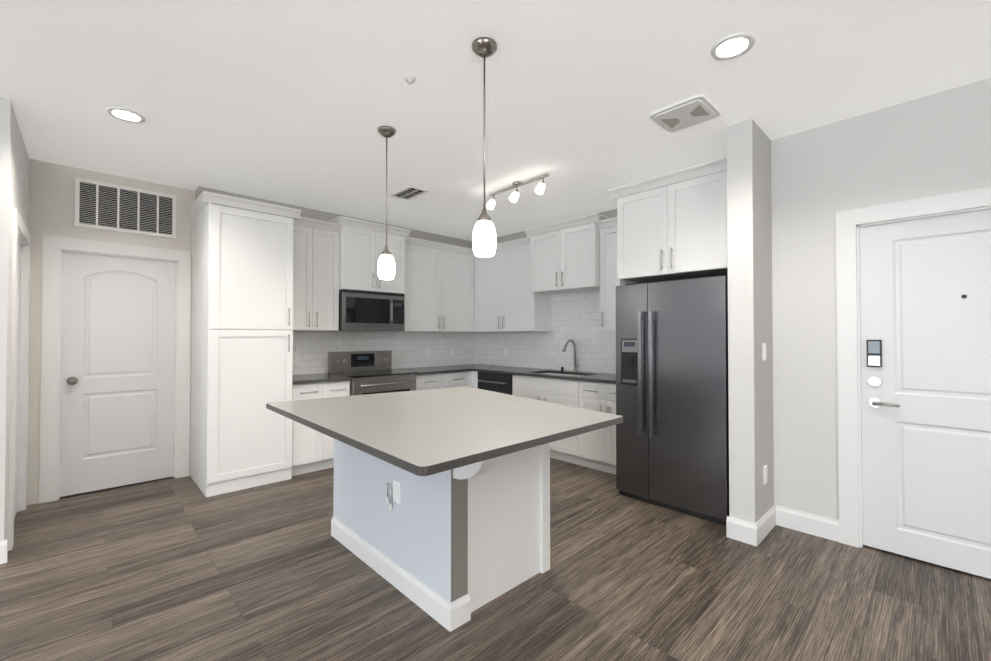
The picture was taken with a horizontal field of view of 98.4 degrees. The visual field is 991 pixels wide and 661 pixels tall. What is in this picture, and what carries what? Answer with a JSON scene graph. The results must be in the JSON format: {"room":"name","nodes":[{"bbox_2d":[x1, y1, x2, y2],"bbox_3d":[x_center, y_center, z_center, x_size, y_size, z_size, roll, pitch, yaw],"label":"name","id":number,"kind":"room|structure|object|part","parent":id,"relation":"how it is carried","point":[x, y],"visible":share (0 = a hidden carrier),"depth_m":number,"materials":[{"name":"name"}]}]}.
{"room":"kitchen","nodes":[
{"label":"kitchen","id":0,"kind":"room"},
{"bbox_2d":[0,98,13,539],"bbox_3d":[-4.996,-0.029,0.643,5.650,2.740,0.180,1,-1,-44],"label":"wall","id":1,"kind":"structure","parent":0,"point":[6,159],"depth_m":2.53,"materials":[{"name":"grey paint"}]},
{"bbox_2d":[0,539,7,563],"bbox_3d":[-4.851,1.274,0.631,5.464,0.135,0.014,1,-1,-44],"label":"baseboard","id":2,"kind":"structure","parent":1,"relation":"attached to","point":[3,543],"depth_m":2.51,"materials":[{"name":"white wood"}]},
{"bbox_2d":[8,112,28,518],"bbox_3d":[-3.429,0.001,2.947,0.200,2.740,0.980,1,-1,-44],"label":"wall","id":3,"kind":"structure","parent":0,"point":[21,183],"depth_m":2.95,"materials":[{"name":"grey paint"}]},
{"bbox_2d":[14,240,20,517],"bbox_3d":[-3.381,0.348,2.975,0.035,2.023,0.744,1,-1,-44],"label":"door","id":4,"kind":"structure","parent":3,"relation":"in","point":[17,382],"depth_m":3.17,"materials":[{"name":"white wood"}]},
{"bbox_2d":[8,208,30,550],"bbox_3d":[-3.366,0.304,2.990,0.076,2.135,0.940,1,-1,-44],"label":"door frame","id":5,"kind":"structure","parent":3,"relation":"attached to","point":[21,234],"depth_m":3.25,"materials":[{"name":"white wood"}]},
{"bbox_2d":[27,159,194,504],"bbox_3d":[-3.416,0.011,3.721,1.290,2.740,0.120,1,-1,-44],"label":"wall","id":6,"kind":"structure","parent":0,"point":[51,212],"depth_m":3.47,"materials":[{"name":"beige paint"}]},
{"bbox_2d":[39,235,190,503],"bbox_3d":[-3.300,0.309,3.776,0.980,2.145,0.076,1,-1,-44],"label":"door frame","id":7,"kind":"structure","parent":6,"relation":"attached to","point":[54,247],"depth_m":3.50,"materials":[{"name":"white wood"}]},
{"bbox_2d":[59,251,175,496],"bbox_3d":[-3.287,0.358,3.765,0.767,2.023,0.110,1,-1,-44],"label":"hall door","id":8,"kind":"structure","parent":6,"relation":"in","point":[117,421],"depth_m":3.75,"materials":[{"name":"white wood"}]},
{"bbox_2d":[74,177,175,238],"bbox_3d":[-3.257,-1.071,3.793,0.680,0.405,0.012,1,-1,-44],"label":"air vent","id":9,"kind":"object","parent":6,"relation":"in","point":[107,206],"visible":1,"depth_m":3.77,"materials":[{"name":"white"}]},
{"bbox_2d":[195,186,474,368],"bbox_3d":[-1.567,0.033,5.368,3.660,2.740,0.300,1,-1,-44],"label":"wall","id":10,"kind":"structure","parent":0,"point":[323,216],"depth_m":4.84,"materials":[{"name":"paint"}]},
{"bbox_2d":[294,217,341,330],"bbox_3d":[-1.999,-0.568,4.528,0.565,1.140,0.322,1,-1,-44],"label":"upper cabinet","id":11,"kind":"object","parent":10,"relation":"attached to","point":[316,291],"depth_m":4.44,"materials":[{"name":"white wood"}]},
{"bbox_2d":[334,217,405,296],"bbox_3d":[-1.490,-0.818,4.966,0.768,0.761,0.398,1,-1,-44],"label":"upper cabinet","id":12,"kind":"object","parent":10,"relation":"attached to","point":[361,244],"depth_m":4.76,"materials":[{"name":"white wood"}]},
{"bbox_2d":[339,289,404,330],"bbox_3d":[-1.474,-0.214,4.943,0.760,0.438,0.441,1,-1,-44],"label":"microwave","id":13,"kind":"object","parent":12,"relation":"attached to","point":[367,311],"visible":1,"depth_m":4.78,"materials":[{"name":"grey metal"}]},
{"bbox_2d":[293,331,476,374],"bbox_3d":[-1.310,0.246,5.402,2.790,0.486,0.002,1,-1,-44],"label":"backsplash","id":14,"kind":"structure","parent":10,"relation":"attached to","point":[408,349],"depth_m":5.42,"materials":[{"name":"tile"}]},
{"bbox_2d":[293,352,297,361],"bbox_3d":[-2.159,0.285,4.581,0.070,0.115,0.009,1,-1,-44],"label":"outlet","id":15,"kind":"object","parent":14,"relation":"attached to","point":[295,354],"depth_m":4.59,"materials":[{"name":"white plastic"}]},
{"bbox_2d":[426,348,430,356],"bbox_3d":[-0.903,0.300,5.784,0.070,0.115,0.009,1,-1,-44],"label":"outlet","id":16,"kind":"object","parent":14,"relation":"attached to","point":[428,350],"depth_m":5.78,"materials":[{"name":"white plastic"}]},
{"bbox_2d":[450,348,453,355],"bbox_3d":[-0.621,0.304,6.054,0.070,0.115,0.009,1,-1,-44],"label":"outlet","id":17,"kind":"object","parent":14,"relation":"attached to","point":[451,349],"depth_m":6.05,"materials":[{"name":"white plastic"}]},
{"bbox_2d":[389,233,473,331],"bbox_3d":[-0.794,-0.554,5.640,1.170,1.140,0.383,1,-1,-44],"label":"upper cabinet","id":18,"kind":"object","parent":10,"relation":"attached to","point":[439,297],"depth_m":5.51,"materials":[{"name":"white wood"}]},
{"bbox_2d":[0,458,990,660],"bbox_3d":[-0.642,1.379,-0.342,10.600,0.100,10.200,1,-1,-44],"label":"floor","id":19,"kind":"structure","parent":0,"point":[175,569],"depth_m":2.22,"materials":[{"name":"brown wood"}]},
{"bbox_2d":[190,191,297,496],"bbox_3d":[-2.345,0.127,3.983,0.670,2.516,0.618,1,-1,-44],"label":"tall cabinet","id":20,"kind":"object","parent":19,"relation":"on","point":[264,285],"depth_m":3.75,"materials":[{"name":"white wood"}]},
{"bbox_2d":[294,381,349,475],"bbox_3d":[-1.904,0.949,4.409,0.565,0.884,0.598,1,-1,-44],"label":"base cabinet","id":21,"kind":"object","parent":19,"relation":"on","point":[313,449],"depth_m":4.15,"materials":[{"name":"white wood"}]},
{"bbox_2d":[294,373,351,384],"bbox_3d":[-1.891,0.491,4.402,0.565,0.030,0.632,1,-1,-44],"label":"countertop","id":22,"kind":"structure","parent":21,"relation":"on","point":[306,379],"depth_m":4.27,"materials":[{"name":"grey stone"}]},
{"bbox_2d":[328,350,416,395],"bbox_3d":[-1.371,0.818,4.821,0.764,1.155,0.697,1,-1,-44],"label":"range","id":23,"kind":"object","parent":19,"relation":"on","point":[371,372],"visible":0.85,"depth_m":4.81,"materials":[{"name":"silver metal"}]},
{"bbox_2d":[416,373,449,389],"bbox_3d":[-0.967,0.960,5.306,0.485,0.884,0.598,1,-1,-44],"label":"base cabinet","id":24,"kind":"object","parent":19,"relation":"on","point":[428,380],"depth_m":5.11,"materials":[{"name":"white wood"}]},
{"bbox_2d":[393,365,493,376],"bbox_3d":[-0.598,0.508,5.640,1.472,0.030,0.632,1,-1,-44],"label":"countertop","id":25,"kind":"structure","parent":24,"relation":"on","point":[455,368],"depth_m":5.41,"materials":[{"name":"grey stone"}]},
{"bbox_2d":[331,434,579,631],"bbox_3d":[-0.319,0.921,2.578,0.732,0.890,1.500,1,-1,-44],"label":"kitchen island","id":26,"kind":"object","parent":19,"relation":"on","point":[441,506],"depth_m":2.22,"materials":[{"name":"white paint"}]},
{"bbox_2d":[386,479,400,510],"bbox_3d":[-0.549,0.889,2.301,0.016,0.168,0.131,1,-1,-44],"label":"outlet","id":27,"kind":"object","parent":26,"relation":"attached to","point":[393,497],"depth_m":2.30,"materials":[{"name":"white plastic"}]},
{"bbox_3d":[-0.609,1.306,2.436,0.122,0.118,1.296,1,-1,-44],"label":"baseboard","id":28,"kind":"part","parent":26,"relation":"part of","materials":[{"name":"white wood"}]},
{"bbox_2d":[266,386,622,477],"bbox_3d":[-0.302,0.461,2.493,1.494,0.029,1.766,1,-1,-44],"label":"island countertop","id":29,"kind":"structure","parent":26,"relation":"on","point":[427,433],"depth_m":2.04,"materials":[{"name":"grey stone"}]},
{"bbox_2d":[450,373,473,387],"bbox_3d":[-0.695,0.964,5.566,0.510,0.884,0.598,1,-1,-44],"label":"base cabinet","id":30,"kind":"object","parent":19,"relation":"on","point":[456,379],"depth_m":5.42,"materials":[{"name":"white wood"}]},
{"bbox_2d":[477,372,511,394],"bbox_3d":[0.174,0.962,5.411,0.650,0.882,0.606,1,-1,-44],"label":"dishwasher","id":31,"kind":"object","parent":19,"relation":"on","point":[498,382],"visible":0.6,"depth_m":5.19,"materials":[{"name":"black metal"}]},
{"bbox_2d":[512,377,569,462],"bbox_3d":[0.757,0.954,4.851,0.598,0.884,1.000,1,-1,-44],"label":"base cabinet","id":32,"kind":"object","parent":19,"relation":"on","point":[546,389],"depth_m":4.62,"materials":[{"name":"white wood"}]},
{"bbox_2d":[570,381,615,474],"bbox_3d":[1.253,0.948,4.334,0.598,0.884,0.678,1,-1,-44],"label":"base cabinet","id":33,"kind":"object","parent":19,"relation":"on","point":[596,449],"depth_m":4.20,"materials":[{"name":"white wood"}]},
{"bbox_2d":[470,365,615,384],"bbox_3d":[0.699,0.498,4.893,0.632,0.030,2.243,1,-1,-44],"label":"countertop","id":34,"kind":"structure","parent":33,"relation":"on","point":[602,378],"depth_m":4.81,"materials":[{"name":"grey stone"}]},
{"bbox_2d":[562,341,577,372],"bbox_3d":[0.867,0.293,4.923,0.267,0.381,0.086,1,-1,-44],"label":"faucet","id":35,"kind":"object","parent":34,"relation":"on","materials":[{"name":"silver metal"}]},
{"bbox_2d":[562,373,589,376],"bbox_3d":[0.748,0.609,4.823,0.412,0.218,0.732,1,-1,-44],"label":"sink","id":36,"kind":"object","parent":34,"relation":"in","point":[563,374],"depth_m":4.86,"materials":[{"name":"silver metal"}]},
{"bbox_2d":[616,274,728,524],"bbox_3d":[1.631,0.490,3.600,0.990,1.780,0.860,1,-1,-44],"label":"fridge","id":37,"kind":"object","parent":19,"relation":"on","point":[672,429],"visible":0.88,"depth_m":3.25,"materials":[{"name":"grey metal"}]},
{"bbox_2d":[0,0,990,240],"bbox_3d":[-0.642,-1.461,-0.305,10.600,0.100,10.200,1,-1,-44],"label":"ceiling","id":38,"kind":"structure","parent":0,"point":[296,102],"depth_m":2.41,"materials":[{"name":"white paint"}]},
{"bbox_2d":[106,107,145,122],"bbox_3d":[-2.345,-1.367,2.715,0.190,0.010,0.190,1,-1,-44],"label":"recessed light","id":39,"kind":"object","parent":38,"relation":"in","point":[125,114],"visible":0.96,"depth_m":2.70,"materials":[{"name":"white"}]},
{"bbox_2d":[378,126,395,279],"bbox_3d":[-0.743,-0.859,2.915,0.124,1.020,0.124,1,-1,-44],"label":"pendant light","id":40,"kind":"object","parent":38,"relation":"hanging from","point":[386,266],"visible":1,"depth_m":2.88,"materials":[{"name":"white glass"}]},
{"bbox_2d":[391,186,427,199],"bbox_3d":[-0.849,-1.348,4.204,0.200,0.010,0.360,1,-1,-44],"label":"ceiling vent","id":41,"kind":"object","parent":38,"relation":"in","point":[409,192],"visible":0.98,"depth_m":4.19,"materials":[{"name":"white metal"}]},
{"bbox_2d":[404,74,415,84],"bbox_3d":[-0.465,-1.362,2.328,0.068,0.030,0.068,1,-1,-44],"label":"smoke detector","id":42,"kind":"object","parent":38,"relation":"attached to","point":[410,79],"visible":1,"depth_m":2.32,"materials":[{"name":"white plastic"}]},
{"bbox_2d":[472,37,496,256],"bbox_3d":[-0.053,-0.870,2.066,0.124,1.020,0.124,1,-1,-44],"label":"pendant light","id":43,"kind":"object","parent":38,"relation":"hanging from","point":[484,230],"visible":1,"depth_m":2.03,"materials":[{"name":"white glass"}]},
{"bbox_2d":[486,174,548,209],"bbox_3d":[0.186,-1.264,3.920,0.136,0.184,0.740,1,-1,-44],"label":"track light","id":44,"kind":"object","parent":38,"relation":"attached to","point":[539,189],"visible":1,"depth_m":3.89,"materials":[{"name":"silver metal"}]},
{"bbox_2d":[650,94,720,132],"bbox_3d":[1.198,-1.360,2.703,0.330,0.024,0.330,1,-1,-44],"label":"ceiling vent","id":45,"kind":"object","parent":38,"relation":"in","point":[689,112],"visible":0.96,"depth_m":2.67,"materials":[{"name":"white plastic"}]},
{"bbox_2d":[710,32,754,59],"bbox_3d":[1.149,-1.375,2.075,0.190,0.010,0.190,1,-1,-44],"label":"recessed light","id":46,"kind":"object","parent":38,"relation":"in","point":[732,46],"visible":1,"depth_m":2.07,"materials":[{"name":"white plastic"}]},
{"bbox_2d":[495,208,616,367],"bbox_3d":[1.163,0.028,5.020,0.200,2.740,3.980,1,-1,-44],"label":"wall","id":47,"kind":"structure","parent":0,"point":[612,213],"depth_m":5.78,"materials":[{"name":"paint"}]},
{"bbox_2d":[474,233,550,331],"bbox_3d":[0.173,-0.554,5.635,0.383,1.140,1.123,1,-1,-44],"label":"upper cabinet","id":48,"kind":"object","parent":47,"relation":"attached to","point":[503,299],"depth_m":5.46,"materials":[{"name":"white wood"}]},
{"bbox_2d":[477,291,615,373],"bbox_3d":[0.711,0.015,5.345,0.002,0.946,2.885,1,-1,-44],"label":"backsplash","id":49,"kind":"structure","parent":47,"relation":"attached to","point":[575,317],"depth_m":5.22,"materials":[{"name":"tile"}]},
{"bbox_2d":[530,213,605,296],"bbox_3d":[0.869,-0.826,4.902,0.398,0.746,0.900,1,-1,-44],"label":"upper cabinet","id":50,"kind":"object","parent":47,"relation":"attached to","point":[563,254],"depth_m":4.73,"materials":[{"name":"white wood"}]},
{"bbox_2d":[598,217,625,330],"bbox_3d":[1.398,-0.570,4.401,0.322,1.140,0.546,1,-1,-44],"label":"upper cabinet","id":51,"kind":"object","parent":47,"relation":"attached to","point":[607,285],"depth_m":4.43,"materials":[{"name":"white wood"}]},
{"bbox_2d":[614,157,727,283],"bbox_3d":[1.685,-0.827,3.675,0.918,0.776,0.890,1,-1,-44],"label":"upper cabinet","id":52,"kind":"object","parent":47,"relation":"attached to","point":[671,226],"depth_m":3.33,"materials":[{"name":"white wood"}]},
{"bbox_2d":[727,118,773,523],"bbox_3d":[2.008,0.004,3.184,1.120,2.740,0.150,1,-1,-44],"label":"column","id":53,"kind":"structure","parent":0,"point":[750,322],"depth_m":2.81,"materials":[{"name":"grey paint"}]},
{"bbox_2d":[748,505,776,546],"bbox_3d":[1.809,1.303,2.880,0.464,0.135,0.039,1,-1,-44],"label":"baseboard","id":54,"kind":"structure","parent":53,"relation":"attached to","point":[758,531],"depth_m":2.79,"materials":[{"name":"white wood"}]},
{"bbox_2d":[762,343,765,359],"bbox_3d":[1.822,0.143,2.892,0.070,0.115,0.010,1,-1,-44],"label":"light switch","id":55,"kind":"object","parent":53,"relation":"attached to","point":[763,351],"visible":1,"depth_m":2.88,"materials":[{"name":"white plastic"}]},
{"bbox_2d":[763,465,766,484],"bbox_3d":[1.821,0.973,2.882,0.070,0.115,0.008,1,-1,-44],"label":"outlet","id":56,"kind":"object","parent":53,"relation":"attached to","point":[764,474],"visible":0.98,"depth_m":2.87,"materials":[{"name":"white plastic"}]},
{"bbox_2d":[771,78,990,519],"bbox_3d":[4.274,-0.020,1.288,0.870,2.740,5.725,1,-1,-44],"label":"wall","id":57,"kind":"structure","parent":0,"point":[936,144],"depth_m":2.84,"materials":[{"name":"grey paint"}]},
{"bbox_2d":[777,505,838,541],"bbox_3d":[2.114,1.303,2.887,0.014,0.135,0.332,1,-1,-44],"label":"baseboard","id":58,"kind":"structure","parent":57,"relation":"attached to","point":[820,526],"depth_m":2.88,"materials":[{"name":"white wood"}]},
{"bbox_2d":[836,187,990,547],"bbox_3d":[2.635,0.294,2.397,0.078,2.140,1.120,1,-1,-44],"label":"door frame","id":59,"kind":"structure","parent":57,"relation":"attached to","point":[849,223],"depth_m":2.72,"materials":[{"name":"white wood"}]},
{"bbox_2d":[859,209,990,578],"bbox_3d":[2.631,0.342,2.392,0.102,2.020,0.904,1,-1,-44],"label":"entry door","id":60,"kind":"structure","parent":57,"relation":"in","point":[925,313],"depth_m":2.50,"materials":[{"name":"white wood"}]}
]}

